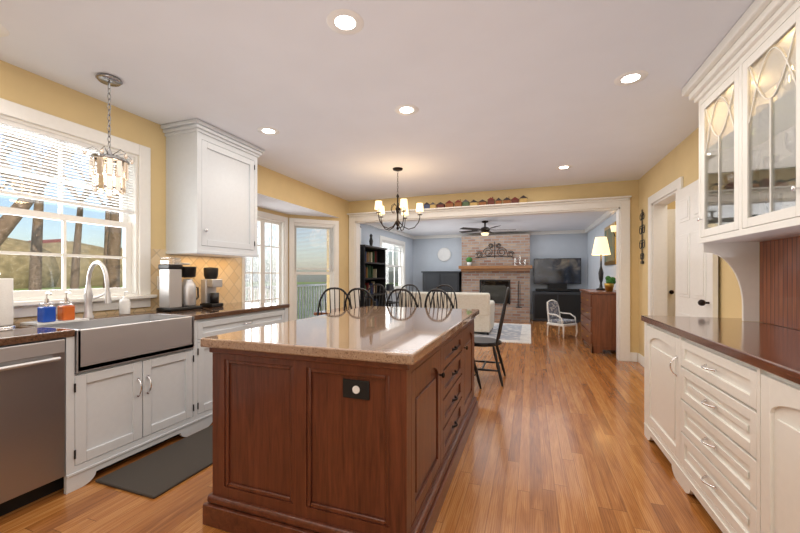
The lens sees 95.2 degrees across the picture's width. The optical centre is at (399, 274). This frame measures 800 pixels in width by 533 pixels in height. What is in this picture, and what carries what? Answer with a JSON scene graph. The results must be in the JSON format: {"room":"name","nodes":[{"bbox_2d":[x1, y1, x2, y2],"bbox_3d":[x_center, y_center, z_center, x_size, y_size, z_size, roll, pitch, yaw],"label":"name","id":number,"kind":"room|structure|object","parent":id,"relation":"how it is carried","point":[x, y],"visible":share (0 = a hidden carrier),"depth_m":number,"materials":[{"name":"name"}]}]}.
{"room":"kitchen","nodes":[
{"label":"kitchen","id":0,"kind":"room"},
{"bbox_2d":[0,60,348,320],"bbox_3d":[-2.597,-0.060,3.260,0.820,2.580,7.600,0,0,20],"label":"wall","id":1,"kind":"structure","parent":0,"point":[21,86],"depth_m":3.23,"materials":[{"name":"yellow paint"}]},
{"bbox_2d":[0,98,156,317],"bbox_3d":[-2.423,-0.414,2.652,0.215,1.381,1.220,0,0,20],"label":"window","id":2,"kind":"structure","parent":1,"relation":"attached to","point":[134,210],"depth_m":2.67,"materials":[{"name":"clear glass"}]},
{"bbox_2d":[13,249,240,322],"bbox_3d":[-2.586,0.040,2.051,0.012,0.540,4.530,0,0,20],"label":"backsplash","id":3,"kind":"structure","parent":1,"relation":"attached to","point":[229,275],"depth_m":3.67,"materials":[{"name":"tile"}]},
{"bbox_2d":[160,118,264,257],"bbox_3d":[-1.805,-0.768,3.610,0.433,1.157,0.860,0,0,20],"label":"upper cabinet","id":4,"kind":"object","parent":1,"relation":"attached to","point":[211,190],"visible":1,"depth_m":3.33,"materials":[{"name":"white wood"}]},
{"bbox_2d":[242,210,338,320],"bbox_3d":[-1.797,-0.030,5.417,0.760,1.820,2.371,0,0,20],"label":"window bay","id":5,"kind":"object","parent":1,"relation":"attached to","point":[265,276],"visible":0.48,"depth_m":5.91,"materials":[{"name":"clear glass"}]},
{"bbox_2d":[0,319,722,532],"bbox_3d":[0.823,1.260,4.696,8.000,0.060,13.000,0,0,20],"label":"floor","id":6,"kind":"structure","parent":0,"point":[558,441],"depth_m":2.26,"materials":[{"name":"brown wood"}]},
{"bbox_2d":[0,478,59,516],"bbox_3d":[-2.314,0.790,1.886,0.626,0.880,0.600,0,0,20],"label":"toe kick","id":7,"kind":"object","parent":6,"relation":"on","point":[22,500],"depth_m":1.97,"materials":[{"name":"black metal"}]},
{"bbox_2d":[60,348,199,493],"bbox_3d":[-2.048,0.900,2.555,0.678,0.660,0.840,0,0,20],"label":"base cabinet","id":8,"kind":"object","parent":6,"relation":"on","point":[116,414],"depth_m":2.35,"materials":[{"name":"white wood"}]},
{"bbox_2d":[0,338,64,503],"bbox_3d":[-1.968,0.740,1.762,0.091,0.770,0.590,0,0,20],"label":"dishwasher","id":9,"kind":"object","parent":8,"relation":"in","point":[32,415],"visible":0.98,"depth_m":1.90,"materials":[{"name":"silver metal"}]},
{"bbox_2d":[35,314,193,372],"bbox_3d":[-1.937,0.438,2.526,0.475,0.245,0.772,0,0,20],"label":"sink","id":10,"kind":"object","parent":8,"relation":"in","point":[103,342],"visible":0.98,"depth_m":2.42,"materials":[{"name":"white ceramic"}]},
{"bbox_2d":[95,425,212,498],"bbox_3d":[-1.391,1.222,2.608,0.490,0.016,1.120,0,0,20],"label":"kitchen mat","id":11,"kind":"object","parent":6,"relation":"on","point":[154,475],"visible":0.56,"depth_m":2.30,"materials":[{"name":"grey rubber"}]},
{"bbox_2d":[194,308,287,429],"bbox_3d":[-1.716,0.790,3.488,0.678,0.880,1.180,0,0,20],"label":"base cabinet","id":12,"kind":"object","parent":6,"relation":"on","point":[207,327],"depth_m":2.99,"materials":[{"name":"white wood"}]},
{"bbox_2d":[0,302,289,345],"bbox_3d":[-2.268,0.330,1.927,0.686,0.040,4.510,0,0,20],"label":"countertop","id":13,"kind":"structure","parent":12,"relation":"on","point":[19,333],"depth_m":2.79,"materials":[{"name":"stone"}]},
{"bbox_2d":[0,273,15,328],"bbox_3d":[-2.351,0.147,2.132,0.150,0.325,0.150,0,0,20],"label":"paper towel","id":14,"kind":"object","parent":13,"relation":"on","point":[6,302],"visible":1,"depth_m":2.12,"materials":[{"name":"white paper"}]},
{"bbox_2d":[20,318,88,325],"bbox_3d":[-2.257,0.303,2.396,0.180,0.012,0.280,0,0,20],"label":"soap tray","id":15,"kind":"object","parent":13,"relation":"on","point":[36,323],"visible":0.81,"depth_m":2.33,"materials":[{"name":"white ceramic"}]},
{"bbox_2d":[37,292,55,322],"bbox_3d":[-2.268,0.206,2.347,0.082,0.195,0.070,0,0,20],"label":"soap bottle","id":16,"kind":"object","parent":15,"relation":"on","point":[45,313],"visible":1,"depth_m":2.33,"materials":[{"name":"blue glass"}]},
{"bbox_2d":[57,291,74,320],"bbox_3d":[-2.233,0.206,2.446,0.082,0.195,0.070,0,0,20],"label":"soap bottle","id":17,"kind":"object","parent":15,"relation":"on","point":[66,312],"visible":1,"depth_m":2.43,"materials":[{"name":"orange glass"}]},
{"bbox_2d":[83,261,111,317],"bbox_3d":[-2.134,0.103,2.624,0.263,0.411,0.135,0,0,20],"label":"faucet","id":18,"kind":"object","parent":13,"relation":"on","point":[88,299],"visible":1,"depth_m":2.60,"materials":[{"name":"silver metal"}]},
{"bbox_2d":[119,291,129,314],"bbox_3d":[-2.153,0.217,2.858,0.078,0.185,0.070,0,0,20],"label":"lotion bottle","id":19,"kind":"object","parent":13,"relation":"on","point":[124,305],"visible":1,"depth_m":2.83,"materials":[{"name":"white plastic"}]},
{"bbox_2d":[156,257,201,311],"bbox_3d":[-1.949,0.080,3.261,0.170,0.460,0.358,0,0,20],"label":"coffee maker","id":20,"kind":"object","parent":13,"relation":"on","point":[176,293],"visible":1,"depth_m":3.15,"materials":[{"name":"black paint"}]},
{"bbox_2d":[200,267,223,306],"bbox_3d":[-1.836,0.117,3.562,0.160,0.386,0.140,0,0,20],"label":"coffee grinder","id":21,"kind":"object","parent":13,"relation":"on","point":[210,282],"visible":1,"depth_m":3.52,"materials":[{"name":"black paint"}]},
{"bbox_2d":[317,287,350,315],"bbox_3d":[-0.760,0.686,4.381,0.470,1.094,0.519,0,0,-4],"label":"chair","id":22,"kind":"object","parent":6,"relation":"on","point":[324,292],"visible":0.31,"depth_m":4.15,"materials":[{"name":"black paint"}]},
{"bbox_2d":[314,306,358,314],"bbox_3d":[-0.105,0.850,4.697,1.750,0.769,0.920,0,0,20],"label":"dining table","id":23,"kind":"object","parent":6,"relation":"on","point":[328,311],"visible":0.06,"depth_m":4.78,"materials":[{"name":"brown wood"}]},
{"bbox_2d":[203,317,477,532],"bbox_3d":[-0.135,0.807,2.543,1.084,0.846,1.964,0,0,20],"label":"kitchen island","id":24,"kind":"object","parent":6,"relation":"on","point":[301,444],"depth_m":1.67,"materials":[{"name":"brown wood"}]},
{"bbox_2d":[200,306,478,368],"bbox_3d":[-0.135,0.369,2.543,1.044,0.030,1.924,0,0,20],"label":"island countertop","id":25,"kind":"structure","parent":24,"relation":"on","point":[224,350],"depth_m":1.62,"materials":[{"name":"brown stone"}]},
{"bbox_2d":[343,379,369,399],"bbox_3d":[-0.189,0.490,1.563,0.125,0.080,0.010,0,0,20],"label":"outlet","id":26,"kind":"object","parent":24,"relation":"attached to","point":[356,389],"visible":1,"depth_m":1.56,"materials":[{"name":"black plastic"}]},
{"bbox_2d":[343,288,375,310],"bbox_3d":[-0.385,0.686,4.219,0.470,1.094,0.519,0,0,16],"label":"chair","id":27,"kind":"object","parent":6,"relation":"on","point":[348,294],"visible":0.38,"depth_m":3.99,"materials":[{"name":"black paint"}]},
{"bbox_2d":[360,245,386,306],"bbox_3d":[-0.689,0.320,7.676,0.447,1.820,1.160,0,0,20],"label":"bookcase","id":28,"kind":"object","parent":6,"relation":"on","point":[380,265],"visible":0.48,"depth_m":8.11,"materials":[{"name":"black paint"}]},
{"bbox_2d":[369,234,372,245],"bbox_3d":[-0.627,-0.746,7.919,0.090,0.310,0.086,0,0,20],"label":"figurine","id":29,"kind":"object","parent":28,"relation":"on","point":[371,241],"visible":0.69,"depth_m":7.89,"materials":[{"name":"black paint"}]},
{"bbox_2d":[365,251,376,306],"bbox_3d":[-0.745,0.126,7.676,0.220,1.305,0.963,0,0,20],"label":"books","id":30,"kind":"object","parent":28,"relation":"in","point":[370,271],"visible":0.25,"depth_m":7.79,"materials":[{"name":"multicoloured paper"}]},
{"bbox_2d":[363,284,387,306],"bbox_3d":[-0.432,0.686,5.495,0.484,1.094,0.527,0,0,20],"label":"chair","id":31,"kind":"object","parent":6,"relation":"on","point":[365,300],"visible":0.29,"depth_m":5.71,"materials":[{"name":"black paint"}]},
{"bbox_2d":[386,288,417,306],"bbox_3d":[0.101,0.686,4.044,0.470,1.094,0.519,0,0,23],"label":"chair","id":32,"kind":"object","parent":6,"relation":"on","point":[400,290],"visible":0.27,"depth_m":3.82,"materials":[{"name":"black paint"}]},
{"bbox_2d":[395,284,421,307],"bbox_3d":[0.068,0.686,5.319,0.476,1.094,0.523,0,0,20],"label":"chair","id":33,"kind":"object","parent":6,"relation":"on","point":[409,285],"visible":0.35,"depth_m":5.52,"materials":[{"name":"black paint"}]},
{"bbox_2d":[421,271,461,291],"bbox_3d":[1.254,0.560,10.855,1.160,1.340,0.500,0,0,20],"label":"cabinet","id":34,"kind":"object","parent":6,"relation":"on","point":[436,279],"visible":0.46,"depth_m":10.63,"materials":[{"name":"black wood"}]},
{"bbox_2d":[431,284,456,308],"bbox_3d":[0.561,0.686,5.145,0.470,1.094,0.519,0,0,23],"label":"chair","id":35,"kind":"object","parent":6,"relation":"on","point":[444,285],"visible":0.29,"depth_m":5.33,"materials":[{"name":"black paint"}]},
{"bbox_2d":[424,289,481,388],"bbox_3d":[0.541,0.686,3.914,0.470,1.094,0.519,0,0,42],"label":"chair","id":36,"kind":"object","parent":6,"relation":"on","point":[476,374],"visible":0.17,"depth_m":3.78,"materials":[{"name":"black paint"}]},
{"bbox_2d":[474,287,508,386],"bbox_3d":[1.019,0.686,4.308,0.519,1.094,0.470,0,0,20],"label":"chair","id":37,"kind":"object","parent":6,"relation":"on","point":[486,342],"visible":0.73,"depth_m":4.15,"materials":[{"name":"black paint"}]},
{"bbox_2d":[458,234,531,322],"bbox_3d":[2.636,0.058,10.161,1.970,2.345,0.880,0,0,20],"label":"fireplace","id":38,"kind":"object","parent":6,"relation":"on","point":[495,277],"visible":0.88,"depth_m":10.11,"materials":[{"name":"brick"}]},
{"bbox_2d":[476,242,513,257],"bbox_3d":[2.638,-0.700,10.166,1.054,0.460,0.017,0,0,20],"label":"scroll","id":39,"kind":"object","parent":38,"relation":"attached to","point":[497,246],"visible":0.96,"depth_m":10.15,"materials":[{"name":"black paint"}]},
{"bbox_2d":[466,257,525,265],"bbox_3d":[2.631,-0.391,10.089,1.608,0.260,0.171,0,0,20],"label":"mantel decor","id":40,"kind":"object","parent":38,"relation":"on","point":[469,260],"visible":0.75,"depth_m":10.27,"materials":[{"name":"white plastic"}]},
{"bbox_2d":[515,281,521,307],"bbox_3d":[3.174,0.514,9.747,0.180,0.710,0.171,0,0,20],"label":"fireplace tools","id":41,"kind":"object","parent":38,"relation":"on","point":[518,295],"visible":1,"depth_m":9.74,"materials":[{"name":"black paint"}]},
{"bbox_2d":[474,323,530,343],"bbox_3d":[1.702,1.224,8.178,2.320,0.012,2.750,0,0,20],"label":"rug","id":42,"kind":"object","parent":6,"relation":"on","point":[516,333],"visible":0.29,"depth_m":7.60,"materials":[{"name":"white fabric"}]},
{"bbox_2d":[399,291,494,334],"bbox_3d":[1.045,0.793,8.153,2.000,0.846,0.962,0,0,20],"label":"sofa","id":43,"kind":"object","parent":42,"relation":"on","point":[483,303],"visible":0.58,"depth_m":7.53,"materials":[{"name":"beige fabric"}]},
{"bbox_2d":[533,291,580,322],"bbox_3d":[4.219,0.840,9.792,1.220,0.780,0.515,0,0,20],"label":"media cabinet","id":44,"kind":"object","parent":6,"relation":"on","point":[569,302],"visible":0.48,"depth_m":9.54,"materials":[{"name":"black wood"}]},
{"bbox_2d":[534,258,580,291],"bbox_3d":[4.235,-0.005,9.836,1.180,0.890,0.180,0,0,20],"label":"tv","id":45,"kind":"object","parent":44,"relation":"on","point":[556,274],"visible":0.94,"depth_m":9.85,"materials":[{"name":"black paint"}]},
{"bbox_2d":[547,299,577,337],"bbox_3d":[3.239,0.869,7.353,0.456,0.728,0.455,0,0,-30],"label":"armchair","id":46,"kind":"object","parent":6,"relation":"on","point":[553,310],"visible":1,"depth_m":7.36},
{"bbox_2d":[580,289,615,353],"bbox_3d":[3.452,0.748,6.254,0.552,0.965,1.320,0,0,20],"label":"dresser","id":47,"kind":"object","parent":6,"relation":"on","point":[598,321],"visible":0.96,"depth_m":5.71,"materials":[{"name":"brown wood"}]},
{"bbox_2d":[592,237,610,289],"bbox_3d":[3.544,-0.201,6.434,0.300,0.930,0.295,0,0,20],"label":"table lamp","id":48,"kind":"object","parent":47,"relation":"on","point":[601,247],"visible":0.98,"depth_m":6.37,"materials":[{"name":"black paint"}]},
{"bbox_2d":[604,276,615,291],"bbox_3d":[3.377,0.138,5.874,0.166,0.253,0.157,0,0,20],"label":"potted plant","id":49,"kind":"object","parent":47,"relation":"on","point":[609,284],"visible":1,"depth_m":5.82,"materials":[{"name":"green plant"}]},
{"bbox_2d":[644,322,675,477],"bbox_3d":[2.050,0.792,2.369,0.618,0.876,0.720,0,0,20],"label":"base cabinet","id":50,"kind":"object","parent":6,"relation":"on","point":[659,344],"depth_m":2.47,"materials":[{"name":"white wood"}]},
{"bbox_2d":[676,335,747,532],"bbox_3d":[1.792,0.792,1.644,0.618,0.876,0.861,0,0,20],"label":"base cabinet","id":51,"kind":"object","parent":6,"relation":"on","point":[722,430],"depth_m":1.75,"materials":[{"name":"white wood"}]},
{"bbox_2d":[641,315,799,384],"bbox_3d":[1.671,0.334,1.321,0.631,0.043,3.010,0,0,20],"label":"countertop","id":52,"kind":"structure","parent":51,"relation":"on","point":[772,349],"depth_m":1.80,"materials":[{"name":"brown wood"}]},
{"bbox_2d":[760,236,799,329],"bbox_3d":[1.924,0.045,1.109,0.014,0.530,2.780,0,0,20],"label":"backsplash","id":53,"kind":"structure","parent":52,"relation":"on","point":[779,282],"depth_m":2.22,"materials":[{"name":"brown wood"}]},
{"bbox_2d":[748,364,799,532],"bbox_3d":[1.561,0.792,0.994,0.618,0.876,0.680,0,0,20],"label":"base cabinet","id":54,"kind":"object","parent":6,"relation":"on","point":[773,400],"depth_m":1.34,"materials":[{"name":"white wood"}]},
{"bbox_3d":[-0.237,0.930,8.576,0.440,0.600,0.429,0,0,20],"label":"side table","id":55,"kind":"object","parent":6,"relation":"on","visible":0},
{"bbox_2d":[386,284,393,301],"bbox_3d":[-0.237,0.419,8.576,0.220,0.420,0.214,0,0,20],"label":"lamp","id":56,"kind":"object","parent":55,"relation":"on","point":[389,287],"visible":0.77,"depth_m":8.50,"materials":[{"name":"black paint"}]},
{"bbox_2d":[0,0,754,200],"bbox_3d":[0.559,-1.410,2.136,6.180,0.120,7.900,0,0,20],"label":"ceiling","id":57,"kind":"structure","parent":0,"point":[508,94],"depth_m":2.48,"materials":[{"name":"white paint"}]},
{"bbox_2d":[0,24,9,36],"bbox_3d":[-2.250,-1.348,1.969,0.198,0.004,0.198,0,0,11],"label":"recessed light","id":58,"kind":"object","parent":57,"relation":"in","point":[4,32],"depth_m":2.03,"materials":[{"name":"beige"}]},
{"bbox_2d":[83,73,133,198],"bbox_3d":[-1.996,-0.934,2.505,0.277,0.829,0.266,0,0,20],"label":"light","id":59,"kind":"object","parent":57,"relation":"hanging from","point":[107,162],"visible":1,"depth_m":2.47,"materials":[{"name":"clear glass"}]},
{"bbox_2d":[257,127,279,134],"bbox_3d":[-1.234,-1.348,3.422,0.198,0.004,0.198,0,0,-25],"label":"recessed light","id":60,"kind":"object","parent":57,"relation":"in","point":[264,130],"depth_m":3.41,"materials":[{"name":"beige plastic"}]},
{"bbox_2d":[326,9,363,34],"bbox_3d":[-0.292,-1.348,1.951,0.198,0.004,0.198,0,0,-25],"label":"recessed light","id":61,"kind":"object","parent":57,"relation":"in","point":[345,21],"depth_m":1.94,"materials":[{"name":"beige"}]},
{"bbox_2d":[375,167,423,230],"bbox_3d":[-0.019,-0.960,4.652,0.632,0.779,0.606,0,0,20],"label":"chandelier","id":62,"kind":"object","parent":57,"relation":"hanging from","point":[403,205],"visible":1,"depth_m":4.59,"materials":[{"name":"brown metal"}]},
{"bbox_2d":[395,104,418,114],"bbox_3d":[0.054,-1.348,2.985,0.198,0.004,0.198,0,0,-25],"label":"recessed light","id":63,"kind":"object","parent":57,"relation":"in","point":[405,109],"depth_m":2.97,"materials":[{"name":"beige plastic"}]},
{"bbox_2d":[555,165,572,169],"bbox_3d":[2.054,-1.348,4.576,0.198,0.004,0.198,0,0,-25],"label":"recessed light","id":64,"kind":"object","parent":57,"relation":"in","point":[562,167],"depth_m":4.58,"materials":[{"name":"beige"}]},
{"bbox_2d":[614,70,647,85],"bbox_3d":[1.582,-1.348,2.505,0.198,0.004,0.198,0,0,-25],"label":"recessed light","id":65,"kind":"object","parent":57,"relation":"in","point":[632,77],"depth_m":2.50,"materials":[{"name":"beige plastic"}]},
{"bbox_2d":[360,224,411,306],"bbox_3d":[-0.463,0.010,9.209,0.150,2.440,4.740,0,0,20],"label":"wall","id":66,"kind":"structure","parent":0,"point":[366,230],"depth_m":9.80,"materials":[{"name":"paint"}]},
{"bbox_2d":[365,223,414,238],"bbox_3d":[-0.359,-1.165,9.172,0.070,0.090,4.560,0,0,20],"label":"crown molding","id":67,"kind":"structure","parent":66,"relation":"attached to","point":[375,225],"depth_m":9.53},
{"bbox_2d":[380,235,406,293],"bbox_3d":[-0.221,-0.239,9.791,0.215,1.451,1.950,0,0,20],"label":"window","id":68,"kind":"structure","parent":66,"relation":"in","point":[395,264],"depth_m":10.07,"materials":[{"name":"clear glass"}]},
{"bbox_2d":[327,180,638,352],"bbox_3d":[1.096,-0.120,6.058,5.200,2.700,0.150,0,0,20],"label":"wall","id":69,"kind":"structure","parent":0,"point":[596,190],"depth_m":5.45,"materials":[{"name":"yellow paint"}]},
{"bbox_2d":[347,196,631,216],"bbox_3d":[1.156,-1.086,5.899,4.460,0.052,0.109,0,0,20],"label":"shelf ledge","id":70,"kind":"object","parent":69,"relation":"attached to","point":[568,201],"visible":0.96,"depth_m":5.68,"materials":[{"name":"white wood"}]},
{"bbox_2d":[423,195,527,208],"bbox_3d":[1.135,-1.175,5.899,1.751,0.124,0.075,0,0,20],"label":"house","id":71,"kind":"object","parent":70,"relation":"on","point":[523,198],"visible":0.85,"depth_m":5.85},
{"bbox_2d":[349,198,629,361],"bbox_3d":[1.199,0.070,6.021,4.460,2.320,0.200,0,0,20],"label":"trim","id":72,"kind":"structure","parent":69,"relation":"attached to","point":[621,209],"depth_m":5.45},
{"bbox_2d":[377,211,606,235],"bbox_3d":[1.930,-1.270,8.402,5.200,0.120,4.975,0,0,20],"label":"ceiling","id":73,"kind":"structure","parent":0,"point":[558,222],"depth_m":8.74,"materials":[{"name":"white paint"}]},
{"bbox_2d":[459,221,515,235],"bbox_3d":[1.931,-1.045,8.207,1.285,0.330,1.268,0,0,20],"label":"ceiling fan","id":74,"kind":"object","parent":73,"relation":"hanging from","point":[484,230],"visible":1,"depth_m":8.12,"materials":[{"name":"brown metal"}]},
{"bbox_2d":[412,233,587,313],"bbox_3d":[2.739,0.010,10.674,5.200,2.440,0.150,0,0,20],"label":"wall","id":75,"kind":"structure","parent":0,"point":[421,255],"depth_m":10.25,"materials":[{"name":"blue paint"}]},
{"bbox_2d":[437,248,450,260],"bbox_3d":[1.343,-0.620,11.075,0.420,0.420,0.025,0,0,20],"label":"wall plate","id":76,"kind":"object","parent":75,"relation":"attached to","point":[443,254],"visible":0.96,"depth_m":11.07,"materials":[{"name":"white ceramic"}]},
{"bbox_2d":[415,230,584,238],"bbox_3d":[2.703,-1.165,10.571,4.900,0.090,0.070,0,0,20],"label":"crown molding","id":77,"kind":"structure","parent":75,"relation":"attached to","point":[563,231],"depth_m":10.38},
{"bbox_2d":[667,201,674,208],"bbox_3d":[4.040,-0.060,4.877,1.140,2.580,0.100,0,0,20],"label":"wall","id":78,"kind":"structure","parent":0,"point":[671,205],"depth_m":4.94,"materials":[{"name":"yellow paint"}]},
{"bbox_2d":[667,209,674,315],"bbox_3d":[3.961,0.170,4.804,0.960,2.120,0.088,0,0,20],"label":"hall door","id":79,"kind":"structure","parent":78,"relation":"in","point":[670,262],"depth_m":4.93,"materials":[{"name":"white wood"}]},
{"bbox_2d":[588,127,797,355],"bbox_3d":[2.995,-0.060,3.864,0.150,2.580,12.490,0,0,20],"label":"wall","id":80,"kind":"structure","parent":0,"point":[679,160],"depth_m":4.27,"materials":[{"name":"yellow paint"}]},
{"bbox_2d":[585,211,615,232],"bbox_3d":[4.191,-1.165,7.552,0.070,0.090,4.560,0,0,20],"label":"crown molding","id":81,"kind":"structure","parent":80,"relation":"attached to","point":[602,218],"depth_m":7.69,"materials":[{"name":"white wood"}]},
{"bbox_2d":[604,221,615,265],"bbox_3d":[3.981,-0.570,6.915,0.034,0.760,1.000,0,0,20],"label":"painting","id":82,"kind":"object","parent":80,"relation":"attached to","point":[611,239],"visible":0.83,"depth_m":6.80,"materials":[{"name":"gold metal"}]},
{"bbox_2d":[610,225,615,236],"bbox_3d":[3.633,-0.730,6.137,0.168,0.280,0.100,0,0,20],"label":"sconce","id":83,"kind":"object","parent":80,"relation":"attached to","point":[613,228],"visible":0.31,"depth_m":6.12,"materials":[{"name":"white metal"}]},
{"bbox_2d":[636,353,643,366],"bbox_3d":[3.282,1.165,4.924,0.020,0.130,0.520,0,0,20],"label":"baseboard","id":84,"kind":"structure","parent":80,"relation":"attached to","point":[637,357],"depth_m":5.02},
{"bbox_2d":[639,209,644,263],"bbox_3d":[3.293,-0.520,4.963,0.018,0.740,0.248,0,0,20],"label":"decor","id":85,"kind":"object","parent":80,"relation":"attached to","point":[641,240],"visible":0.98,"depth_m":4.96,"materials":[{"name":"black paint"}]},
{"bbox_2d":[648,176,682,315],"bbox_3d":[3.082,0.120,4.146,0.175,2.220,1.080,0,0,20],"label":"trim","id":86,"kind":"structure","parent":80,"relation":"attached to","point":[660,257],"depth_m":4.54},
{"bbox_2d":[675,179,717,317],"bbox_3d":[2.646,0.189,3.339,0.112,2.058,0.807,0,0,20],"label":"door leaf","id":87,"kind":"structure","parent":80,"relation":"in","point":[696,281],"depth_m":3.34,"materials":[{"name":"white wood"}]},
{"bbox_2d":[694,68,799,239],"bbox_3d":[2.143,-0.729,2.208,0.337,0.960,0.603,0,0,20],"label":"upper cabinet","id":88,"kind":"object","parent":80,"relation":"attached to","point":[714,104],"depth_m":2.33,"materials":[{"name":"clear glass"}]},
{"bbox_2d":[702,242,758,321],"bbox_3d":[2.244,0.045,2.481,0.303,0.530,0.020,0,0,20],"label":"bracket","id":89,"kind":"object","parent":88,"relation":"attached to","point":[741,259],"visible":1,"depth_m":2.44,"materials":[{"name":"white wood"}]},
{"bbox_2d":[730,0,799,235],"bbox_3d":[1.891,-0.729,1.498,0.337,0.960,1.176,0,0,20],"label":"upper cabinet","id":90,"kind":"object","parent":80,"relation":"attached to","point":[741,87],"depth_m":1.82,"materials":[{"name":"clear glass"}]},
{"label":"outside","id":91,"kind":"structure","parent":0,"visible":0},
{"bbox_2d":[13,282,325,318],"bbox_3d":[-43.023,1.655,20.628,85.100,0.150,130.000,0,0,20],"label":"ground","id":92,"kind":"structure","parent":91,"point":[54,288],"depth_m":39.77,"materials":[{"name":"green plant"}]},
{"bbox_2d":[30,239,67,242],"bbox_3d":[-51.770,-1.970,37.784,13.491,7.200,55.037,0,0,-12],"label":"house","id":93,"kind":"structure","parent":92,"relation":"on","point":[50,240],"depth_m":56.18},
{"bbox_2d":[0,130,121,289],"bbox_3d":[-15.172,-4.232,13.738,27.484,11.832,22.722,0,0,20],"label":"tree","id":94,"kind":"object","parent":92,"relation":"on","point":[35,258],"depth_m":11.49,"materials":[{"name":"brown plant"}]},
{"bbox_2d":[0,237,122,288],"bbox_3d":[-54.581,-0.270,25.805,10.779,9.000,85.695,0,0,20],"label":"hedge","id":95,"kind":"object","parent":92,"relation":"on","point":[25,246],"depth_m":45.70,"materials":[{"name":"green plant"}]},
{"bbox_2d":[297,283,326,318],"bbox_3d":[-2.042,0.905,8.052,1.350,1.350,9.800,0,0,20],"label":"rail","id":96,"kind":"object","parent":92,"relation":"on","point":[314,296],"depth_m":9.16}
]}

